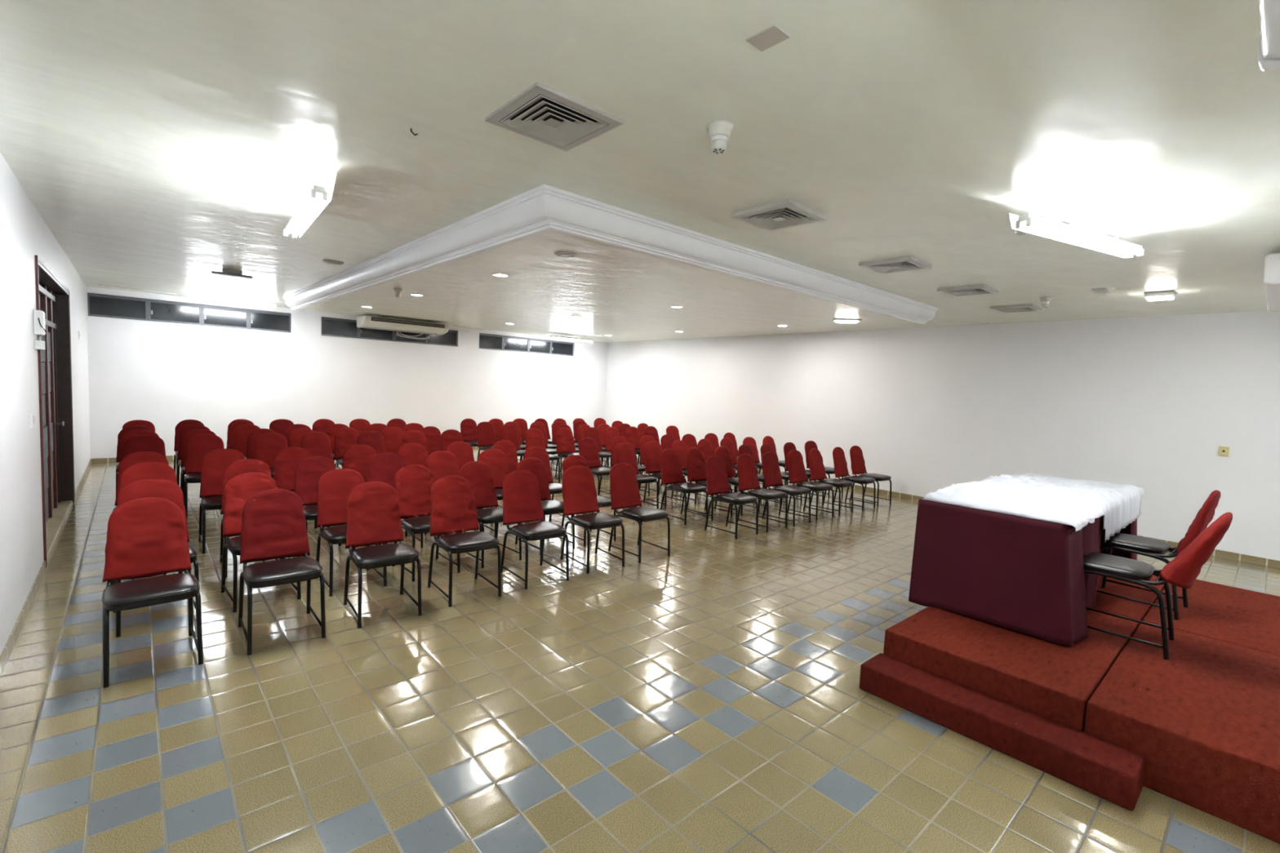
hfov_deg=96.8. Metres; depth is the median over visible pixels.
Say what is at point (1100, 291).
cover plate
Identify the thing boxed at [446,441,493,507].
banquet chair
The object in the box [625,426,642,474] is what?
banquet chair
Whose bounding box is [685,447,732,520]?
banquet chair
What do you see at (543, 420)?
banquet chair
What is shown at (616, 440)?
banquet chair
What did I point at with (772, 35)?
access panel
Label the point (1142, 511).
wall outlet
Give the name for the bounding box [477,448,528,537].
banquet chair
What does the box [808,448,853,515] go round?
banquet chair
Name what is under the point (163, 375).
wall
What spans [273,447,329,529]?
banquet chair
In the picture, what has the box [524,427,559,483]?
banquet chair
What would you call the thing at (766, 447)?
banquet chair
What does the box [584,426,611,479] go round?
banquet chair
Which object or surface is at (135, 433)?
banquet chair
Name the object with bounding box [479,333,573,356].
window
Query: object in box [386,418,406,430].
banquet chair
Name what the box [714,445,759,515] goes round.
banquet chair
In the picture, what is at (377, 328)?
grille
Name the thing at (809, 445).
banquet chair
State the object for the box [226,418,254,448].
banquet chair
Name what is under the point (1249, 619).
stage platform
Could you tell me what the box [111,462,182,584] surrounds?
banquet chair
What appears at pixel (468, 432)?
banquet chair
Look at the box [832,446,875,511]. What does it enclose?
banquet chair
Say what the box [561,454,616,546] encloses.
banquet chair
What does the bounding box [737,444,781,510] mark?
banquet chair
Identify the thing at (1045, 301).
smoke detector
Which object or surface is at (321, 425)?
banquet chair
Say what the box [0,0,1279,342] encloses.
ceiling
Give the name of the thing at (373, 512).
banquet chair
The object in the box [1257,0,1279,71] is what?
ceiling light
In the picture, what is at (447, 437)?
banquet chair
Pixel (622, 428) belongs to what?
banquet chair
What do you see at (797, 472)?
banquet chair
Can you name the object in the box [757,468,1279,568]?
baseboard
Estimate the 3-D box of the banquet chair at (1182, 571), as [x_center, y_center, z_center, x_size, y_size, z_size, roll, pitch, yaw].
[3.170,0.913,3.571,0.434,0.887,0.701,-1,6,-44]
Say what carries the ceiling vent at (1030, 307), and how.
in the ceiling
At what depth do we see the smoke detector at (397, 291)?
8.18 m
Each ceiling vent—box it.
[484,81,622,151]
[731,198,827,231]
[858,255,932,274]
[937,284,998,297]
[990,303,1043,313]
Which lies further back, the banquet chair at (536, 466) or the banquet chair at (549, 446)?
the banquet chair at (549, 446)
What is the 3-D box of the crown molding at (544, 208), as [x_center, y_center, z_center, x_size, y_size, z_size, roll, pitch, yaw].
[-1.065,-1.798,8.669,6.134,0.206,8.327,-1,6,-42]
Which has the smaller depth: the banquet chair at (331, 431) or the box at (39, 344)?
the box at (39, 344)
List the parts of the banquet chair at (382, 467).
leg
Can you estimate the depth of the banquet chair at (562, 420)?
13.21 m
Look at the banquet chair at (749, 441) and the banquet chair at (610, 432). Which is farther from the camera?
the banquet chair at (610, 432)
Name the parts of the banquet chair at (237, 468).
leg, leg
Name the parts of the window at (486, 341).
pane, pane, sill, pane, pane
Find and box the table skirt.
[908,497,1137,646]
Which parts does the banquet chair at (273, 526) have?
leg, leg, frame, seat, leg, leg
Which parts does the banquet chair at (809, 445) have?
leg, seat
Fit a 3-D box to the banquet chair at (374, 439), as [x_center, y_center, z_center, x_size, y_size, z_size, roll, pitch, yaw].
[-3.787,0.549,8.167,0.434,0.921,0.622,-1,6,-43]
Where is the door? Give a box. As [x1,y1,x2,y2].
[35,254,75,567]
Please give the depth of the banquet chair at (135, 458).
5.38 m
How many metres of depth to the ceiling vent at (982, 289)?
6.20 m
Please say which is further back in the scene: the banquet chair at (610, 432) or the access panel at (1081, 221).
the banquet chair at (610, 432)
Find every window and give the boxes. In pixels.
[87,292,290,333]
[320,316,457,346]
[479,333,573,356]
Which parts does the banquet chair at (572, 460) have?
leg, leg, seat, leg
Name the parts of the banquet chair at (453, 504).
leg, leg, frame, seat, leg, leg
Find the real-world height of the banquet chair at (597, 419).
0.920 m
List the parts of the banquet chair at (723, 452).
seat, leg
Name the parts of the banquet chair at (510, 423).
seat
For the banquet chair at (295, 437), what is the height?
0.921 m
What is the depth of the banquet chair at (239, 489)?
4.47 m
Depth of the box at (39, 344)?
4.51 m
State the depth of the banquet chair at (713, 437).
10.91 m
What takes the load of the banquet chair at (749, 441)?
on the floor
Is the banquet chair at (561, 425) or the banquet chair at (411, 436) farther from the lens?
the banquet chair at (561, 425)
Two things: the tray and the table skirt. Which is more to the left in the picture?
the tray
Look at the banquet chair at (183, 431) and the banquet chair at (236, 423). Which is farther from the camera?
the banquet chair at (236, 423)
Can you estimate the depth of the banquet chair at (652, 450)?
8.69 m
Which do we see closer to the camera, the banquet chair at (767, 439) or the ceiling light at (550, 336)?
the banquet chair at (767, 439)
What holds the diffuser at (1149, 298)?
attached to the box light at (1161, 295)
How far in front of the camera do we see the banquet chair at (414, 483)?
5.30 m
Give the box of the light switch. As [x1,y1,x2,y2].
[29,411,35,428]
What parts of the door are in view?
post, post, post, frame, knob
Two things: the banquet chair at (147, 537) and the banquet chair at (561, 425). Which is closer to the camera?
the banquet chair at (147, 537)
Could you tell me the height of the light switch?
0.120 m
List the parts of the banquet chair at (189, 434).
leg, leg, seat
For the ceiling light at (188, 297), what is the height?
0.142 m
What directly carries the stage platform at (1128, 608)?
on the floor
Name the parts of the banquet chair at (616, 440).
seat, leg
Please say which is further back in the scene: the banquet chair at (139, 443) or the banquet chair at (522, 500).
the banquet chair at (139, 443)
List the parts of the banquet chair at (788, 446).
seat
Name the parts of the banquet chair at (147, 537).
leg, frame, seat, leg, leg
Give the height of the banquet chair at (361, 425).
0.920 m
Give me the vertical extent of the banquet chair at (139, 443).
0.921 m
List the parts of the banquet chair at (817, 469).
leg, leg, seat, leg, leg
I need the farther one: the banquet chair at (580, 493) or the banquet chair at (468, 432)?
the banquet chair at (468, 432)
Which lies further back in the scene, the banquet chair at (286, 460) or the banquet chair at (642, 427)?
the banquet chair at (642, 427)
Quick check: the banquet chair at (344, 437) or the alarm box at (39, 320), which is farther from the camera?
the banquet chair at (344, 437)
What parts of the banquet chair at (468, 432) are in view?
seat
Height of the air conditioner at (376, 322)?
0.412 m
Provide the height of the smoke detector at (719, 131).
0.112 m
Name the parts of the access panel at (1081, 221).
plate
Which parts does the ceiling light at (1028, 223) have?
stem, stem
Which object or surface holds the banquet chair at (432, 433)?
on the floor
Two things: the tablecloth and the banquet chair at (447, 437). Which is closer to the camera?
the tablecloth
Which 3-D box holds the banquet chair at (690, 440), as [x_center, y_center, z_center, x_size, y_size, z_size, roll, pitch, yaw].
[1.057,0.620,10.323,0.434,0.920,0.625,-1,5,-39]
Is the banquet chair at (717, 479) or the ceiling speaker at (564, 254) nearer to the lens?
the ceiling speaker at (564, 254)
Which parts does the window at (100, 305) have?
pane, pane, sill, pane, pane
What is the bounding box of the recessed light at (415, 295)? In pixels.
[410,293,422,296]
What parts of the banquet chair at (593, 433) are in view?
seat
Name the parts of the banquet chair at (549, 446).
seat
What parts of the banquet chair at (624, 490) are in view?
leg, frame, leg, leg, seat, leg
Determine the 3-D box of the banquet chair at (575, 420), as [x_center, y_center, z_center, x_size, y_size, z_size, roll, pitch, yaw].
[-1.289,0.284,13.421,0.434,0.920,0.622,-1,6,-43]
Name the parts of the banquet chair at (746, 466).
leg, frame, leg, seat, leg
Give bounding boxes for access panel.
[746,23,790,51]
[1062,214,1102,231]
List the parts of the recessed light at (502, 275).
lamp glass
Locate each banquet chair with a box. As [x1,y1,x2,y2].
[102,497,203,688]
[111,451,168,512]
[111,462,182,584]
[113,479,199,637]
[115,425,151,489]
[116,430,159,477]
[122,419,155,432]
[122,435,166,458]
[173,419,204,479]
[177,425,209,486]
[180,429,216,504]
[184,434,224,518]
[198,448,244,553]
[219,458,281,577]
[221,472,301,612]
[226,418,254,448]
[231,424,260,458]
[238,488,325,655]
[246,428,276,458]
[253,432,288,478]
[269,418,293,436]
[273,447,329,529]
[284,423,311,446]
[288,427,314,447]
[293,455,355,550]
[300,431,341,506]
[311,418,338,466]
[315,468,386,596]
[325,423,349,463]
[333,426,359,468]
[342,444,376,482]
[343,481,422,628]
[349,418,370,433]
[357,431,386,454]
[366,423,387,433]
[367,453,422,547]
[381,426,404,454]
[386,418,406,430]
[391,464,460,582]
[396,443,427,519]
[401,430,428,456]
[403,422,423,432]
[420,426,440,455]
[424,450,481,536]
[427,475,501,607]
[440,429,462,450]
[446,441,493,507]
[458,461,521,568]
[460,418,479,454]
[476,422,496,461]
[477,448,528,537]
[488,418,503,441]
[492,440,518,507]
[500,424,525,461]
[501,470,568,589]
[503,421,525,459]
[512,418,528,460]
[515,457,574,555]
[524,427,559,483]
[524,446,572,524]
[529,421,559,465]
[529,424,561,475]
[534,418,561,454]
[551,421,577,465]
[553,417,576,458]
[555,424,578,469]
[555,427,579,477]
[560,466,624,573]
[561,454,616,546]
[573,417,599,458]
[573,421,601,462]
[577,424,608,467]
[578,437,610,495]
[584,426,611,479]
[593,417,606,425]
[594,421,610,462]
[597,423,613,468]
[604,426,636,466]
[608,462,670,563]
[609,435,649,496]
[611,420,639,461]
[614,442,657,508]
[618,423,639,463]
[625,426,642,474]
[637,422,661,464]
[639,435,677,495]
[643,441,686,508]
[644,426,660,444]
[659,448,707,524]
[660,434,683,487]
[666,425,679,440]
[671,440,711,504]
[681,434,701,481]
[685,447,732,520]
[697,438,737,495]
[704,433,719,455]
[704,455,758,539]
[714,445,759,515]
[720,437,758,493]
[723,432,738,478]
[736,453,787,532]
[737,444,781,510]
[742,436,779,488]
[760,443,802,503]
[761,451,810,526]
[762,435,798,485]
[783,442,823,500]
[786,449,834,520]
[804,440,843,497]
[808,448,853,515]
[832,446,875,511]
[849,445,891,506]
[1083,511,1232,659]
[1096,489,1220,619]
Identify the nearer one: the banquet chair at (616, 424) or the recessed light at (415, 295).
the recessed light at (415, 295)
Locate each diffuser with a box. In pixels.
[835,320,857,323]
[1146,295,1173,301]
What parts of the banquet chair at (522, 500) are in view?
leg, leg, frame, seat, leg, leg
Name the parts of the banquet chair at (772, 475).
leg, leg, leg, seat, leg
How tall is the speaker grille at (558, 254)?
0.005 m
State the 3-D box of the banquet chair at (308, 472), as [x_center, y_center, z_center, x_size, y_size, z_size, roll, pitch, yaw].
[-3.072,0.776,5.498,0.434,0.921,0.623,-1,6,-42]
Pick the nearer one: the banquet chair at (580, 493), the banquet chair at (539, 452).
the banquet chair at (580, 493)
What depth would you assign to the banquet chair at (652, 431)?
12.06 m
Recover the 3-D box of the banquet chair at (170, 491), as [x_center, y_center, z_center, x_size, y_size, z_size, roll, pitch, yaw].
[-3.406,0.871,3.989,0.434,0.920,0.622,-1,6,-44]
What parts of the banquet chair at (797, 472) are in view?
leg, leg, leg, seat, leg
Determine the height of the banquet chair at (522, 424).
0.920 m
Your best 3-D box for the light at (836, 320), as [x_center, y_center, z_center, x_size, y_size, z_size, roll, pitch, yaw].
[3.348,-1.707,9.213,0.420,0.056,0.180,3,4,8]
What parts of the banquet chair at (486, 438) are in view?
seat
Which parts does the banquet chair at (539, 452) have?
seat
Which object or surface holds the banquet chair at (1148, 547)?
on the stage platform at (1249, 619)
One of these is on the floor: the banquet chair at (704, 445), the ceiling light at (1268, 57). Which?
the banquet chair at (704, 445)
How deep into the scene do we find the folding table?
5.18 m
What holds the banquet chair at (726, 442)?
on the floor
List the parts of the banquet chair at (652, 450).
leg, leg, seat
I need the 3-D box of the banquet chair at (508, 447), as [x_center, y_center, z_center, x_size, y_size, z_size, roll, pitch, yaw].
[-1.744,0.672,7.797,0.434,0.920,0.625,-1,6,-42]
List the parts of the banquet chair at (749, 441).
seat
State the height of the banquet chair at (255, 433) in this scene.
0.920 m
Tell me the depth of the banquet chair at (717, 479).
7.12 m
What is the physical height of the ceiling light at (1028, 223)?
0.180 m
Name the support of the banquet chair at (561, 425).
on the floor
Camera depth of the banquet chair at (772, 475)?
7.92 m
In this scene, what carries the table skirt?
on the folding table
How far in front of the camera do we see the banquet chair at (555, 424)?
12.07 m
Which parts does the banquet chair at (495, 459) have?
seat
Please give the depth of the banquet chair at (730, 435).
11.32 m
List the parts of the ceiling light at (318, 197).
stem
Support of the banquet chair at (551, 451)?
on the floor
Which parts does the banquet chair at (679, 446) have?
leg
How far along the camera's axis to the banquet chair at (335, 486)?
4.87 m
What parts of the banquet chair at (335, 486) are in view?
leg, leg, frame, seat, leg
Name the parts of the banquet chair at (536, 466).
leg, seat, leg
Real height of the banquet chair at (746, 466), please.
0.920 m
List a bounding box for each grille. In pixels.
[325,261,341,263]
[365,327,437,334]
[557,253,573,256]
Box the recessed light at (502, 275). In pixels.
[492,273,508,277]
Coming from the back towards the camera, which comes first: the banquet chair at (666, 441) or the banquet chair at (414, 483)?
the banquet chair at (666, 441)
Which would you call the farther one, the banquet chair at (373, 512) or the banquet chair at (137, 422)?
the banquet chair at (137, 422)
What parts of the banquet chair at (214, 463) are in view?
leg, leg, seat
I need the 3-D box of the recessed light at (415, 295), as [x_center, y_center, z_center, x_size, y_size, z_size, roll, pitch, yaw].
[-3.405,-2.008,8.669,0.188,0.010,0.188,-1,6,-42]
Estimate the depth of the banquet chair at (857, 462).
9.55 m
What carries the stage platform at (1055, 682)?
on the floor
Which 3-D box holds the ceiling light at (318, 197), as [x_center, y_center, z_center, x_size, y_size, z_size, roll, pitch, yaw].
[-2.291,-1.515,3.907,0.136,0.197,1.320,-1,5,-38]
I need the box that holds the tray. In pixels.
[831,318,861,321]
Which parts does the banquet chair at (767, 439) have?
seat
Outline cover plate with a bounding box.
[1091,287,1112,293]
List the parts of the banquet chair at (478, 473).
leg, seat, leg, leg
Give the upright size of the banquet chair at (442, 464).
0.921 m
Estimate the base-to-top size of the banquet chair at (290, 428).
0.920 m
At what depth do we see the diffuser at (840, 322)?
9.17 m
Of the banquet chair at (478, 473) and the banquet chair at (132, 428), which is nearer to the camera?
the banquet chair at (478, 473)
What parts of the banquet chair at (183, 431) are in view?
leg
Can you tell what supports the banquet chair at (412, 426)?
on the floor
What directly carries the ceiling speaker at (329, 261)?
attached to the ceiling
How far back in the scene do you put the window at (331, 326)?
12.64 m
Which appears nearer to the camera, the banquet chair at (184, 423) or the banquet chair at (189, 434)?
the banquet chair at (189, 434)
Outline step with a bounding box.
[859,653,1146,811]
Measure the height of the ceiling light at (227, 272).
0.078 m
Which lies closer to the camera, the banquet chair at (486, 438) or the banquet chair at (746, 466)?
the banquet chair at (746, 466)
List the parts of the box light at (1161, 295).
mount plate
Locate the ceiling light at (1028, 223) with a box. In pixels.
[1008,203,1144,257]
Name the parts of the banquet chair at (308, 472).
leg, seat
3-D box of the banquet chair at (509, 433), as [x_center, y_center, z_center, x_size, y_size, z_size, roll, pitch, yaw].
[-2.283,0.453,10.461,0.434,0.921,0.622,-1,6,-44]
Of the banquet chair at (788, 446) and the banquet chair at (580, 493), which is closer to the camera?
the banquet chair at (580, 493)
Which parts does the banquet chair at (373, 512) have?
leg, leg, frame, seat, leg, leg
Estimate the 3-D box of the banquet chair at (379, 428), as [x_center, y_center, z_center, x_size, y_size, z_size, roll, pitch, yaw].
[-4.306,0.428,9.491,0.434,0.920,0.622,-1,5,-40]
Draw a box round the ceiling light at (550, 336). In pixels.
[549,333,593,342]
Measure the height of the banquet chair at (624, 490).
0.920 m
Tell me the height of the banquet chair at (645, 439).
0.920 m
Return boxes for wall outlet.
[1137,509,1144,518]
[1217,446,1229,456]
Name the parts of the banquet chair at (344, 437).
seat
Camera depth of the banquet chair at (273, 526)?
3.91 m
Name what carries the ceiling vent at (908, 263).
in the ceiling
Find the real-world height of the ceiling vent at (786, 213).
0.064 m
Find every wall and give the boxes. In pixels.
[0,152,90,656]
[86,286,608,458]
[604,311,1279,560]
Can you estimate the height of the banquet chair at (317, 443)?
0.920 m
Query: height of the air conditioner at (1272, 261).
0.272 m
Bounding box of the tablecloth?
[921,473,1144,542]
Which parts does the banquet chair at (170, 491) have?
leg, seat, leg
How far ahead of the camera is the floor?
2.97 m
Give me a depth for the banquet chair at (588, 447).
8.87 m
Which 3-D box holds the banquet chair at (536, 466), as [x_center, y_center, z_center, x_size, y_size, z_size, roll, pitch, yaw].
[-1.040,0.827,6.116,0.434,0.920,0.622,-1,6,-42]
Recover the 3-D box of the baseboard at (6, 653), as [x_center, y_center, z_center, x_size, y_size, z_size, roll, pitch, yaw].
[-4.229,1.257,3.911,0.011,0.082,15.636,-1,6,-42]
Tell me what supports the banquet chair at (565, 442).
on the floor
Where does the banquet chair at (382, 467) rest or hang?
on the floor
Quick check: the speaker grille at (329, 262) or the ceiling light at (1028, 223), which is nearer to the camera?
the ceiling light at (1028, 223)
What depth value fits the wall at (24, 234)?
3.97 m
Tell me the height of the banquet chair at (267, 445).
0.921 m
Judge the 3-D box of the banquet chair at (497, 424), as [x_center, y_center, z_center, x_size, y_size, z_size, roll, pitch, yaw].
[-2.912,0.314,11.967,0.434,0.920,0.622,-1,6,-43]
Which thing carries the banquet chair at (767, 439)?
on the floor
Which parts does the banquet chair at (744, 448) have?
seat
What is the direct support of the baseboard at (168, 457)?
attached to the wall at (163, 375)
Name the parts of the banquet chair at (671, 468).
leg, leg, leg, seat, leg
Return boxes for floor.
[0,447,1279,852]
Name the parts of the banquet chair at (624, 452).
seat, leg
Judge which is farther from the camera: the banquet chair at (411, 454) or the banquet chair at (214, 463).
the banquet chair at (411, 454)
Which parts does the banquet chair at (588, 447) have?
leg, seat, leg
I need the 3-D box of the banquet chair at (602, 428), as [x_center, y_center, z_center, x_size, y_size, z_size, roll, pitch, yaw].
[-0.607,0.425,11.922,0.434,0.921,0.624,-1,5,-40]
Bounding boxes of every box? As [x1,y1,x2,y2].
[32,310,46,335]
[34,334,44,349]
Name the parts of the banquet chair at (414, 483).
leg, seat, leg, leg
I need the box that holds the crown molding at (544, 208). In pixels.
[283,183,938,324]
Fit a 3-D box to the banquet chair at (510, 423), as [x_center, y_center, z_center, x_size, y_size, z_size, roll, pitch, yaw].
[-2.441,0.382,11.334,0.434,0.921,0.624,-1,6,-42]
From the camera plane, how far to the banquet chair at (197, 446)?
6.93 m
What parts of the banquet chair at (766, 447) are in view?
seat, leg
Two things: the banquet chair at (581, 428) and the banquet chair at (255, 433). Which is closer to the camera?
the banquet chair at (255, 433)
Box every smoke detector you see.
[393,288,402,297]
[706,120,733,153]
[1039,297,1052,307]
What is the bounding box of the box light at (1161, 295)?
[1143,289,1177,301]
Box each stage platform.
[883,606,1139,732]
[1084,621,1279,843]
[1092,574,1164,624]
[1142,579,1279,656]
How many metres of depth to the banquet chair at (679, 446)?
9.13 m
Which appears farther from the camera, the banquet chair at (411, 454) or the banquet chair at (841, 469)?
the banquet chair at (841, 469)
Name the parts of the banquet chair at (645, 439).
leg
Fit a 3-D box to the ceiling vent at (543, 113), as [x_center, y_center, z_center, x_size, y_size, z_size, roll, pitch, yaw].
[-0.404,-1.440,2.650,0.462,0.048,0.462,-1,6,-42]
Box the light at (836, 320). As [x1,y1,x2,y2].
[831,318,861,323]
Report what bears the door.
in the wall at (24, 234)
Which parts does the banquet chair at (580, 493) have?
leg, frame, leg, leg, seat, leg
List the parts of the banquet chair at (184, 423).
leg, leg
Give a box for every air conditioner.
[356,315,449,339]
[1263,253,1279,312]
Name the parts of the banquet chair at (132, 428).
leg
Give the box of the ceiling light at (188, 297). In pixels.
[186,293,276,308]
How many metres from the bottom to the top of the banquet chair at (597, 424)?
0.921 m
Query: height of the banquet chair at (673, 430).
0.920 m
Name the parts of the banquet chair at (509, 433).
seat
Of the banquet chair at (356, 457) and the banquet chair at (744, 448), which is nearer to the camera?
the banquet chair at (356, 457)
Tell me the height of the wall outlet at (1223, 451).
0.115 m
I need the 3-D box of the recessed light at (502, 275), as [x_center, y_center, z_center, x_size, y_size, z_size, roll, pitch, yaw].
[-1.642,-1.781,6.687,0.188,0.010,0.188,-1,6,-42]
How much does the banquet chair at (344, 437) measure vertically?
0.920 m
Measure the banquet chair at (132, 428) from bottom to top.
0.921 m
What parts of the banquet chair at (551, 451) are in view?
seat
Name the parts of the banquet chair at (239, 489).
leg, leg, seat, leg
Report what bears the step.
on the floor
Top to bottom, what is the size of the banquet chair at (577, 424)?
0.921 m
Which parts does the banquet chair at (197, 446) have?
leg, seat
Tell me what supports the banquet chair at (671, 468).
on the floor
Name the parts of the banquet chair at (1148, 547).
leg, leg, seat, leg, frame, leg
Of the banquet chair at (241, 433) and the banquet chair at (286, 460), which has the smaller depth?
the banquet chair at (286, 460)
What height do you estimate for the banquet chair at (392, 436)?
0.920 m
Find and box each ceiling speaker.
[322,259,343,264]
[555,251,577,257]
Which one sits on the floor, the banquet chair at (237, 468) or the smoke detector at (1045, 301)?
the banquet chair at (237, 468)
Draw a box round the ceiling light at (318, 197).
[283,173,337,238]
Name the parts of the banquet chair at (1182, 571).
leg, seat, leg, frame, leg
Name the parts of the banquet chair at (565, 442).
leg, seat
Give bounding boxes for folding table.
[1103,548,1108,554]
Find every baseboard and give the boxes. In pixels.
[0,458,91,677]
[91,442,577,463]
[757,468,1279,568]
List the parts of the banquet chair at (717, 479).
leg, frame, leg, leg, seat, leg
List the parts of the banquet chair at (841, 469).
leg, leg, leg, seat, leg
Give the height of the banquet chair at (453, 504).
0.921 m
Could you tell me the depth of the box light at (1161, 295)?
5.88 m
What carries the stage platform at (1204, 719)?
on the floor
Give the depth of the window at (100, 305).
10.45 m
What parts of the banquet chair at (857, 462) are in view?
seat, leg, leg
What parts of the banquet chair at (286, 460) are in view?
leg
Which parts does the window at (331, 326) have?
pane, pane, sill, pane, pane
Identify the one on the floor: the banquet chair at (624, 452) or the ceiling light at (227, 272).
the banquet chair at (624, 452)
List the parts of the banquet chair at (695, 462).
leg, leg, seat, leg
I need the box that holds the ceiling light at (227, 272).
[211,267,252,279]
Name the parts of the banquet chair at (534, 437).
seat, leg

